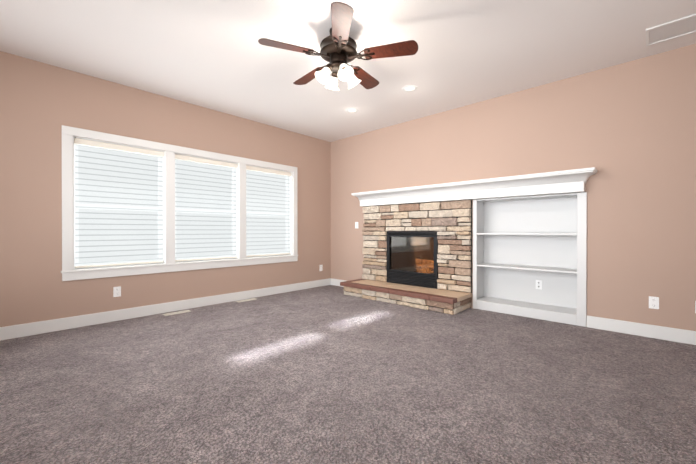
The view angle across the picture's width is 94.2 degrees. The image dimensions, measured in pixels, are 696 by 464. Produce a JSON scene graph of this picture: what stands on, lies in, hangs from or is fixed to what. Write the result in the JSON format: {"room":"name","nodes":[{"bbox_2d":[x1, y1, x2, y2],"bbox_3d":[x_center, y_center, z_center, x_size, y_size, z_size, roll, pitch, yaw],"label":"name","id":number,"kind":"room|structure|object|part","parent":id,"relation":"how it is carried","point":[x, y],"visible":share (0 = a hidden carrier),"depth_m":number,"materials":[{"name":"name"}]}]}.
{"room":"living room","nodes":[
{"label":"living room","id":0,"kind":"room"},
{"bbox_2d":[0,51,330,326],"bbox_3d":[-2.168,-0.349,4.411,0.200,2.740,6.050,0,0,43],"label":"wall","id":1,"kind":"structure","parent":0,"point":[41,103],"depth_m":3.59,"materials":[{"name":"paint"}]},
{"bbox_2d":[113,286,120,296],"bbox_3d":[-2.663,0.689,3.734,0.007,0.116,0.072,0,0,43],"label":"outlet","id":2,"kind":"object","parent":1,"relation":"attached to","point":[116,291],"visible":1,"depth_m":3.73,"materials":[{"name":"white plastic"}]},
{"bbox_2d":[0,278,329,340],"bbox_3d":[-2.180,0.960,4.245,0.016,0.125,5.382,0,0,43],"label":"baseboard","id":3,"kind":"structure","parent":1,"relation":"attached to","point":[26,329],"depth_m":3.87,"materials":[{"name":"white wood"}]},
{"bbox_2d":[61,125,297,280],"bbox_3d":[-1.988,-0.304,4.550,0.193,1.626,3.096,0,0,43],"label":"window","id":4,"kind":"structure","parent":1,"relation":"in","point":[69,272],"depth_m":4.11,"materials":[{"name":"white wood"}]},
{"bbox_3d":[-2.023,-0.309,4.584,0.075,1.416,2.876,0,0,43],"label":"window sashes","id":5,"kind":"part","parent":4,"relation":"part of","materials":[{"name":"white wood"}]},
{"bbox_2d":[75,144,289,265],"bbox_3d":[-1.974,-0.294,4.538,0.004,1.318,2.856,0,0,43],"label":"window shade","id":6,"kind":"object","parent":4,"relation":"attached to","point":[118,206],"visible":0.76,"depth_m":4.10,"materials":[{"name":"white plastic"}]},
{"bbox_3d":[-1.972,-0.314,4.535,0.060,1.402,2.868,0,0,43],"label":"window shade rails","id":7,"kind":"part","parent":4,"relation":"part of","materials":[{"name":"white plastic"}]},
{"bbox_2d":[0,285,695,463],"bbox_3d":[0.022,1.090,2.366,6.200,0.120,6.050,0,0,43],"label":"floor","id":8,"kind":"structure","parent":0,"point":[330,374],"depth_m":2.12,"materials":[{"name":"carpet"}]},
{"bbox_2d":[162,310,190,315],"bbox_3d":[-2.157,1.019,4.084,0.105,0.005,0.305,0,0,43],"label":"air vent register","id":9,"kind":"object","parent":8,"relation":"on","point":[178,312],"visible":1,"depth_m":4.09,"materials":[{"name":"beige metal"}]},
{"bbox_2d":[235,298,256,302],"bbox_3d":[-1.509,1.016,4.820,0.105,0.005,0.305,0,0,43],"label":"air vent register","id":10,"kind":"object","parent":8,"relation":"on","point":[239,301],"visible":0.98,"depth_m":4.80,"materials":[{"name":"beige metal"}]},
{"bbox_2d":[340,167,596,314],"bbox_3d":[1.345,0.181,4.488,3.337,1.680,0.928,0,0,43],"label":"fireplace","id":11,"kind":"object","parent":8,"relation":"on","point":[418,255],"visible":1,"depth_m":4.62,"materials":[{"name":"stone"}]},
{"bbox_2d":[473,192,586,326],"bbox_3d":[2.235,0.295,4.030,1.232,1.452,0.350,0,0,43],"label":"bookshelf","id":12,"kind":"object","parent":8,"relation":"on","point":[529,256],"visible":0.92,"depth_m":4.08,"materials":[{"name":"white wood"}]},
{"bbox_3d":[2.409,0.665,4.088,0.070,0.115,0.005,0,0,43],"label":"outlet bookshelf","id":13,"kind":"part","parent":12,"relation":"part of","materials":[{"name":"white plastic"}]},
{"bbox_2d":[0,0,695,141],"bbox_3d":[0.022,-1.785,2.354,6.200,0.150,6.050,0,0,43],"label":"ceiling","id":14,"kind":"structure","parent":0,"point":[213,55],"depth_m":3.00,"materials":[{"name":"paint"}]},
{"bbox_2d":[258,2,417,90],"bbox_3d":[-0.090,-1.464,2.797,1.256,0.495,1.268,0,0,43],"label":"ceiling fan","id":15,"kind":"object","parent":14,"relation":"hanging from","point":[338,47],"visible":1,"depth_m":2.66,"materials":[{"name":"brown wood"}]},
{"bbox_3d":[-0.080,-1.542,2.759,0.316,0.337,0.316,0,0,43],"label":"motor","id":16,"kind":"part","parent":15,"relation":"part of","materials":[{"name":"brown metal"}]},
{"bbox_2d":[346,108,357,112],"bbox_3d":[0.058,-1.712,4.574,0.180,0.014,0.180,0,0,43],"label":"recessed light","id":17,"kind":"object","parent":14,"relation":"in","point":[351,110],"visible":1,"depth_m":4.55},
{"bbox_2d":[402,85,417,91],"bbox_3d":[0.740,-1.709,3.867,0.180,0.014,0.180,0,0,43],"label":"recessed light","id":18,"kind":"object","parent":14,"relation":"in","point":[409,88],"visible":1,"depth_m":3.85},
{"bbox_2d":[646,14,695,46],"bbox_3d":[2.979,-1.704,2.517,0.975,0.012,0.330,0,0,43],"label":"ceiling vent","id":19,"kind":"object","parent":14,"relation":"in","point":[677,28],"visible":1,"depth_m":2.74,"materials":[{"name":"white metal"}]},
{"bbox_2d":[331,44,695,330],"bbox_3d":[2.008,-0.348,4.336,6.000,2.740,0.450,0,0,43],"label":"wall","id":20,"kind":"structure","parent":0,"point":[627,130],"depth_m":3.41,"materials":[{"name":"paint"}]},
{"bbox_2d":[330,278,345,286],"bbox_3d":[-0.032,0.953,5.932,0.846,0.125,0.016,0,0,43],"label":"baseboard","id":21,"kind":"structure","parent":20,"relation":"attached to","point":[335,282],"depth_m":6.09,"materials":[{"name":"white wood"}]},
{"bbox_2d":[587,315,695,344],"bbox_3d":[3.233,0.965,2.875,1.805,0.125,0.016,0,0,43],"label":"baseboard","id":22,"kind":"structure","parent":20,"relation":"attached to","point":[659,332],"depth_m":3.18,"materials":[{"name":"white wood"}]},
{"bbox_2d":[649,296,658,308],"bbox_3d":[2.961,0.685,3.134,0.072,0.116,0.007,0,0,43],"label":"outlet","id":23,"kind":"object","parent":20,"relation":"attached to","point":[653,302],"visible":1,"depth_m":3.13,"materials":[{"name":"white plastic"}]}
]}

